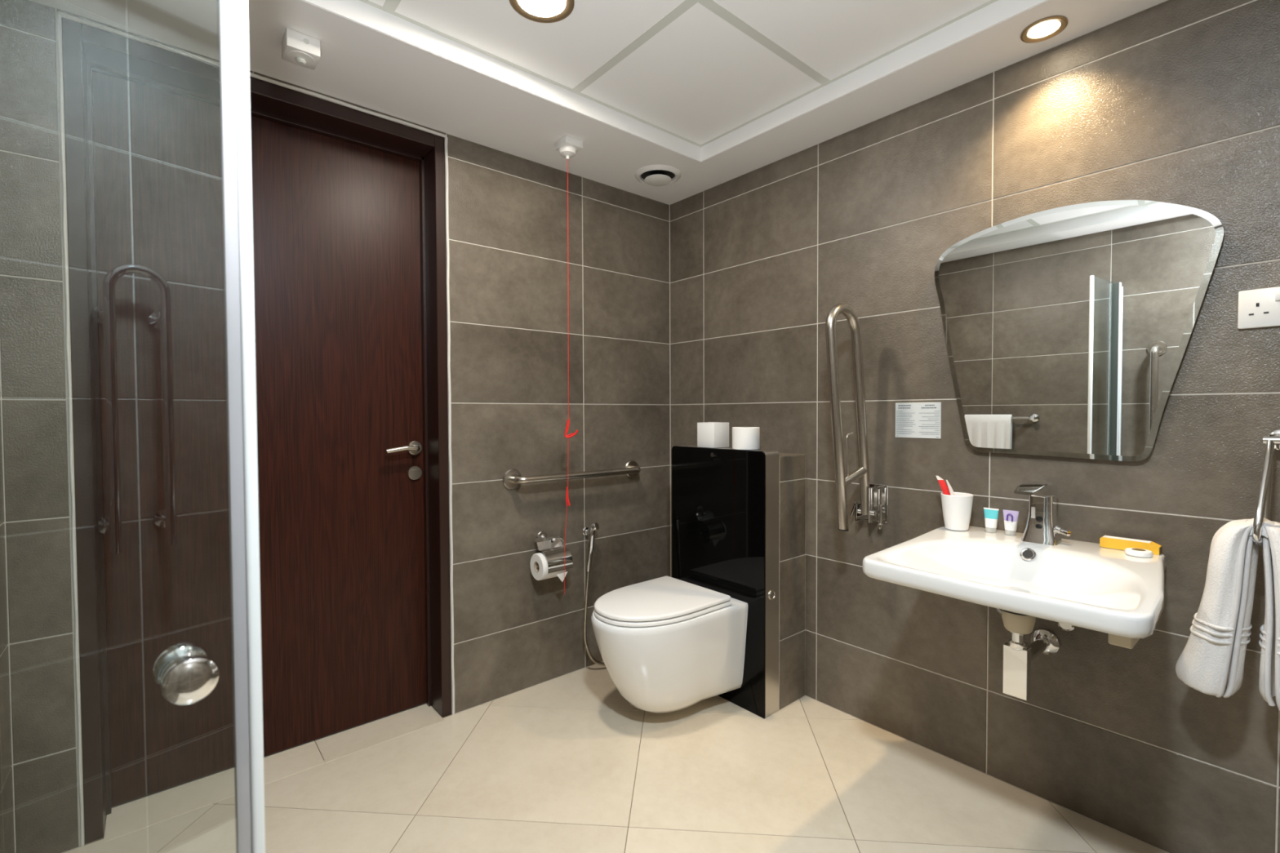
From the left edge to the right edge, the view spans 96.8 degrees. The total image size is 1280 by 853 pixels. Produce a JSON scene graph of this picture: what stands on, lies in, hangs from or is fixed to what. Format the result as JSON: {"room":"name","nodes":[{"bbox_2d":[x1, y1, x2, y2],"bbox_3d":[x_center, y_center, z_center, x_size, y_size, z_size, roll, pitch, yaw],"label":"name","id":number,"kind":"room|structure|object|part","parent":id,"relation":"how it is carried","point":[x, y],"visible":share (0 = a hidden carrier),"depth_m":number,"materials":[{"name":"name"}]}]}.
{"room":"accessible bathroom","nodes":[
{"label":"accessible bathroom","id":0,"kind":"room"},
{"bbox_2d":[0,391,14,852],"bbox_3d":[-0.814,-0.026,0.417,0.120,2.325,2.713,-1,2,-40],"label":"wall","id":1,"kind":"structure","parent":0,"point":[6,811],"depth_m":1.35,"materials":[{"name":"tile"}]},
{"bbox_2d":[153,0,265,852],"bbox_3d":[-0.548,0.186,0.494,0.076,1.815,0.372,1,2,40],"label":"shower door","id":2,"kind":"structure","parent":1,"relation":"attached to","point":[184,672],"depth_m":0.61,"materials":[{"name":"clear glass"}]},
{"bbox_3d":[-0.484,0.254,0.600,0.046,0.046,0.036,-1,2,-40],"label":"knob","id":3,"kind":"part","parent":2,"relation":"part of","materials":[{"name":"silver metal"}]},
{"bbox_3d":[-0.454,0.254,0.574,0.046,0.046,0.036,-1,2,-40],"label":"knob","id":4,"kind":"part","parent":2,"relation":"part of","materials":[{"name":"silver metal"}]},
{"bbox_2d":[0,0,671,852],"bbox_3d":[-0.793,-0.067,2.114,2.346,2.325,0.150,-1,2,-40],"label":"wall","id":5,"kind":"structure","parent":0,"point":[514,268],"depth_m":2.20,"materials":[{"name":"tile"}]},
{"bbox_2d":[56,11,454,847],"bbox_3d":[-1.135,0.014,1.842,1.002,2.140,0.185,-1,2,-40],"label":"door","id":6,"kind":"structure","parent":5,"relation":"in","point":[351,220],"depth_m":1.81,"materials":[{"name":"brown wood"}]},
{"bbox_3d":[-0.868,0.082,2.098,0.143,0.053,0.063,-1,2,-40],"label":"lever handle","id":7,"kind":"part","parent":6,"relation":"part of","materials":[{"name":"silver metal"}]},
{"bbox_2d":[533,530,573,573],"bbox_3d":[-0.359,0.504,2.308,0.138,0.141,0.133,-1,2,-40],"label":"toilet roll holder","id":8,"kind":"object","parent":5,"relation":"attached to","point":[553,548],"visible":0.94,"depth_m":2.29,"materials":[{"name":"silver metal"}]},
{"bbox_3d":[-0.406,0.457,2.348,0.048,0.048,0.010,-1,2,-40],"label":"wall plate","id":9,"kind":"part","parent":8,"relation":"part of","materials":[{"name":"silver metal"}]},
{"bbox_3d":[-0.392,0.460,2.332,0.016,0.022,0.040,-1,2,-40],"label":"arm","id":10,"kind":"part","parent":8,"relation":"part of","materials":[{"name":"silver metal"}]},
{"bbox_2d":[529,552,567,582],"bbox_3d":[-0.368,0.564,2.291,0.110,0.119,0.109,-1,2,-40],"label":"toilet roll","id":11,"kind":"object","parent":8,"relation":"hanging from","point":[540,573],"visible":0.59,"depth_m":2.25,"materials":[{"name":"white paper"}]},
{"bbox_2d":[502,460,640,489],"bbox_3d":[-0.249,0.204,2.429,0.697,0.082,0.080,-1,2,-40],"label":"grab bar","id":12,"kind":"object","parent":5,"relation":"attached to","point":[513,478],"visible":1,"depth_m":2.33,"materials":[{"name":"silver metal"}]},
{"bbox_2d":[582,522,604,666],"bbox_3d":[-0.083,0.730,2.544,0.383,0.637,0.137,-1,2,-40],"label":"bidet sprayer","id":13,"kind":"object","parent":5,"relation":"attached to","point":[589,531],"visible":0.65,"depth_m":2.44,"materials":[{"name":"silver metal"}]},
{"bbox_2d":[31,0,1166,204],"bbox_3d":[0.066,-1.131,1.160,2.465,0.160,2.683,-1,2,-40],"label":"ceiling","id":14,"kind":"structure","parent":0,"point":[716,92],"depth_m":1.70,"materials":[{"name":"white paint"}]},
{"bbox_2d":[281,27,320,70],"bbox_3d":[-0.928,-1.026,1.556,0.080,0.060,0.083,-1,2,-40],"label":"sensor","id":15,"kind":"object","parent":14,"relation":"attached to","point":[298,48],"visible":1,"depth_m":1.53,"materials":[{"name":"white plastic"}]},
{"bbox_2d":[508,0,573,22],"bbox_3d":[-0.257,-1.114,1.485,0.170,0.006,0.170,-1,2,-40],"label":"recessed light","id":16,"kind":"object","parent":14,"relation":"in","point":[537,11],"visible":1,"depth_m":1.52,"materials":[{"name":"beige glass"}]},
{"bbox_2d":[517,0,565,17],"bbox_3d":[-0.257,-1.115,1.485,0.126,0.002,0.126,1,2,44],"label":"diffuser","id":17,"kind":"object","parent":16,"relation":"attached to","point":[527,8],"depth_m":1.52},
{"bbox_2d":[554,135,582,594],"bbox_3d":[-0.265,-0.215,2.162,0.078,1.715,0.080,-1,2,-40],"label":"pull cord","id":18,"kind":"object","parent":14,"relation":"hanging from","point":[567,147],"visible":1,"depth_m":2.14,"materials":[{"name":"red fabric"}]},
{"bbox_3d":[-0.284,0.467,2.172,0.015,0.350,0.004,-1,1,-20],"label":"cord","id":19,"kind":"part","parent":18,"relation":"part of","materials":[{"name":"red fabric"}]},
{"bbox_3d":[-0.273,-0.514,2.156,0.007,0.993,0.002,-1,2,-40],"label":"cord","id":20,"kind":"part","parent":18,"relation":"part of","materials":[{"name":"red fabric"}]},
{"bbox_2d":[634,164,681,186],"bbox_3d":[0.077,-1.065,2.441,0.202,0.033,0.202,-1,2,-40],"label":"ceiling vent","id":21,"kind":"object","parent":14,"relation":"in","point":[652,175],"visible":1,"depth_m":2.41,"materials":[{"name":"white plastic"}]},
{"bbox_2d":[1020,15,1067,43],"bbox_3d":[1.080,-1.060,1.519,0.104,0.006,0.104,-1,2,-40],"label":"recessed light","id":22,"kind":"object","parent":14,"relation":"in","point":[1044,28],"visible":1,"depth_m":1.52,"materials":[{"name":"beige glass"}]},
{"bbox_2d":[64,661,1166,852],"bbox_3d":[0.069,1.123,1.222,2.425,0.061,2.663,-1,2,-40],"label":"floor","id":23,"kind":"structure","parent":0,"point":[566,763],"depth_m":1.68,"materials":[{"name":"beige tile"}]},
{"bbox_2d":[671,445,779,719],"bbox_3d":[0.330,0.576,2.284,0.091,0.981,0.493,-1,2,-40],"label":"module","id":24,"kind":"object","parent":23,"relation":"on","point":[726,500],"visible":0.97,"depth_m":2.15,"materials":[{"name":"black glass"}]},
{"bbox_2d":[591,576,747,713],"bbox_3d":[0.070,0.828,2.110,0.540,0.400,0.400,-1,2,-40],"label":"toilet","id":25,"kind":"object","parent":24,"relation":"attached to","point":[666,644],"visible":1,"depth_m":1.98,"materials":[{"name":"white ceramic"}]},
{"bbox_3d":[0.046,0.655,2.086,0.458,0.014,0.360,-1,2,-40],"label":"seat","id":26,"kind":"part","parent":25,"relation":"part of","materials":[{"name":"white plastic"}]},
{"bbox_3d":[0.047,0.637,2.087,0.458,0.017,0.358,-1,2,-40],"label":"lid","id":27,"kind":"part","parent":25,"relation":"part of","materials":[{"name":"white plastic"}]},
{"bbox_2d":[697,422,728,448],"bbox_3d":[0.301,0.034,2.335,0.093,0.102,0.093,-1,2,-40],"label":"tissue box","id":28,"kind":"object","parent":24,"relation":"on","point":[709,434],"visible":1,"depth_m":2.30,"materials":[{"name":"white cardboard"}]},
{"bbox_2d":[732,426,759,449],"bbox_3d":[0.408,0.045,2.190,0.105,0.085,0.105,-1,2,-40],"label":"toilet roll","id":29,"kind":"object","parent":24,"relation":"on","point":[743,437],"visible":1,"depth_m":2.15,"materials":[{"name":"white paper"}]},
{"bbox_2d":[778,452,805,710],"bbox_3d":[0.430,0.590,2.370,0.173,0.968,0.489,-1,2,-40],"label":"wall","id":30,"kind":"structure","parent":0,"point":[792,571],"depth_m":2.18,"materials":[{"name":"tile"}]},
{"bbox_2d":[669,0,1279,852],"bbox_3d":[0.975,-0.070,1.932,0.120,2.325,2.713,-1,2,-40],"label":"wall","id":31,"kind":"structure","parent":0,"point":[1170,101],"depth_m":1.67,"materials":[{"name":"tile"}]},
{"bbox_2d":[825,303,888,531],"bbox_3d":[0.713,-0.024,1.921,0.298,0.764,0.118,-1,2,-40],"label":"rail","id":32,"kind":"object","parent":31,"relation":"attached to","point":[873,507],"visible":1,"depth_m":1.91,"materials":[{"name":"silver metal"}]},
{"bbox_2d":[895,402,941,438],"bbox_3d":[0.926,-0.021,1.896,0.003,0.118,0.149,-1,2,-40],"label":"sign","id":33,"kind":"object","parent":31,"relation":"attached to","point":[913,420],"visible":1,"depth_m":1.89,"materials":[{"name":"white"}]},
{"bbox_2d":[862,525,1165,648],"bbox_3d":[0.950,0.419,1.415,0.606,0.200,0.561,-1,2,-40],"label":"washbasin","id":34,"kind":"object","parent":31,"relation":"attached to","point":[1089,585],"visible":0.98,"depth_m":1.36,"materials":[{"name":"white ceramic"}]},
{"bbox_2d":[940,492,973,530],"bbox_3d":[0.961,0.258,1.723,0.087,0.106,0.087,-1,2,-40],"label":"tumbler","id":35,"kind":"object","parent":34,"relation":"on","point":[957,508],"visible":0.98,"depth_m":1.69,"materials":[{"name":"white"}]},
{"bbox_2d":[936,475,955,495],"bbox_3d":[0.948,0.217,1.743,0.074,0.128,0.016,1,2,43],"label":"toothbrush","id":36,"kind":"object","parent":35,"relation":"in","point":[948,491],"visible":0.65,"depth_m":1.75,"materials":[{"name":"red plastic"}]},
{"bbox_2d":[983,507,999,532],"bbox_3d":[1.040,0.277,1.683,0.028,0.070,0.030,0,1,3],"label":"tube","id":37,"kind":"object","parent":34,"relation":"on","point":[991,515],"visible":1,"depth_m":1.68,"materials":[{"name":"white plastic"}]},
{"bbox_2d":[1002,509,1018,535],"bbox_3d":[1.073,0.278,1.644,0.028,0.070,0.030,0,1,3],"label":"tube","id":38,"kind":"object","parent":34,"relation":"on","point":[1011,517],"visible":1,"depth_m":1.64,"materials":[{"name":"white plastic"}]},
{"bbox_2d":[995,608,1060,701],"bbox_3d":[1.058,0.568,1.554,0.266,0.278,0.103,-1,2,-40],"label":"trap","id":39,"kind":"object","parent":34,"relation":"attached to","point":[1018,656],"visible":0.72,"depth_m":1.49,"materials":[{"name":"beige"}]},
{"bbox_3d":[0.966,0.482,1.527,0.022,0.046,0.048,0,1,23],"label":"pop lever","id":40,"kind":"part","parent":39,"relation":"part of","materials":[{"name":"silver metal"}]},
{"bbox_2d":[1013,480,1071,545],"bbox_3d":[1.067,0.234,1.513,0.196,0.168,0.106,-1,2,-40],"label":"faucet","id":41,"kind":"object","parent":34,"relation":"on","point":[1042,527],"visible":1,"depth_m":1.53,"materials":[{"name":"silver metal"}]},
{"bbox_3d":[1.057,0.173,1.520,0.192,0.046,0.058,-1,2,-40],"label":"spout","id":42,"kind":"part","parent":41,"relation":"part of","materials":[{"name":"silver metal"}]},
{"bbox_2d":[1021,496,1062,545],"bbox_3d":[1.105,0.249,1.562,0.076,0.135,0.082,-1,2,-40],"label":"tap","id":43,"kind":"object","parent":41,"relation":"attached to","point":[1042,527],"depth_m":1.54,"materials":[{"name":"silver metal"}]},
{"bbox_3d":[1.136,0.280,1.532,0.020,0.026,0.042,-1,2,-29],"label":"lever","id":44,"kind":"part","parent":41,"relation":"part of","materials":[{"name":"silver metal"}]},
{"bbox_2d":[1099,535,1162,555],"bbox_3d":[1.257,0.303,1.456,0.032,0.026,0.118,-1,2,-40],"label":"carton","id":45,"kind":"object","parent":34,"relation":"on","point":[1105,541],"visible":0.98,"depth_m":1.45,"materials":[{"name":"yellow cardboard"}]},
{"bbox_3d":[1.252,0.290,1.461,0.028,0.001,0.093,-1,2,-40],"label":"panel","id":46,"kind":"part","parent":45,"relation":"part of","materials":[{"name":"white"}]},
{"bbox_2d":[1124,547,1153,557],"bbox_3d":[1.233,0.311,1.404,0.053,0.014,0.053,-1,2,-40],"label":"soap","id":47,"kind":"object","parent":34,"relation":"on","point":[1140,553],"visible":1,"depth_m":1.39,"materials":[{"name":"white"}]},
{"bbox_2d":[1057,622,1075,631],"bbox_3d":[1.151,0.456,1.532,0.148,0.156,0.077,-1,2,-40],"label":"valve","id":48,"kind":"object","parent":31,"relation":"attached to","point":[1065,627],"visible":0.09,"depth_m":1.47,"materials":[{"name":"silver metal"}]},
{"bbox_2d":[934,200,1223,461],"bbox_3d":[1.167,-0.261,1.593,0.019,0.696,0.652,-1,2,-40],"label":"mirror","id":49,"kind":"object","parent":31,"relation":"attached to","point":[1068,330],"visible":1,"depth_m":1.55,"materials":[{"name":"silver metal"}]},
{"bbox_2d":[1237,286,1279,328],"bbox_3d":[1.443,-0.270,1.270,0.014,0.088,0.146,-1,2,-40],"label":"power socket","id":50,"kind":"object","parent":31,"relation":"attached to","point":[1257,308],"visible":1,"depth_m":1.30,"materials":[{"name":"white plastic"}]},
{"bbox_2d":[1275,290,1279,301],"bbox_3d":[1.433,-0.294,1.274,0.005,0.022,0.011,-1,2,-40],"label":"rocker switch","id":51,"kind":"object","parent":50,"relation":"attached to","point":[1277,292],"depth_m":1.27,"materials":[{"name":"white plastic"}]},
{"bbox_2d":[1252,429,1279,546],"bbox_3d":[1.382,0.134,1.230,0.178,0.252,0.059,-1,2,-37],"label":"towel ring","id":52,"kind":"object","parent":31,"relation":"attached to","point":[1272,442],"visible":0.91,"depth_m":1.23,"materials":[{"name":"silver metal"}]},
{"bbox_2d":[1175,517,1279,711],"bbox_3d":[1.332,0.395,1.243,0.147,0.394,0.230,-1,2,-40],"label":"hand towel","id":53,"kind":"object","parent":52,"relation":"hanging from","point":[1212,659],"visible":0.94,"depth_m":1.22,"materials":[{"name":"white fabric"}]}
]}

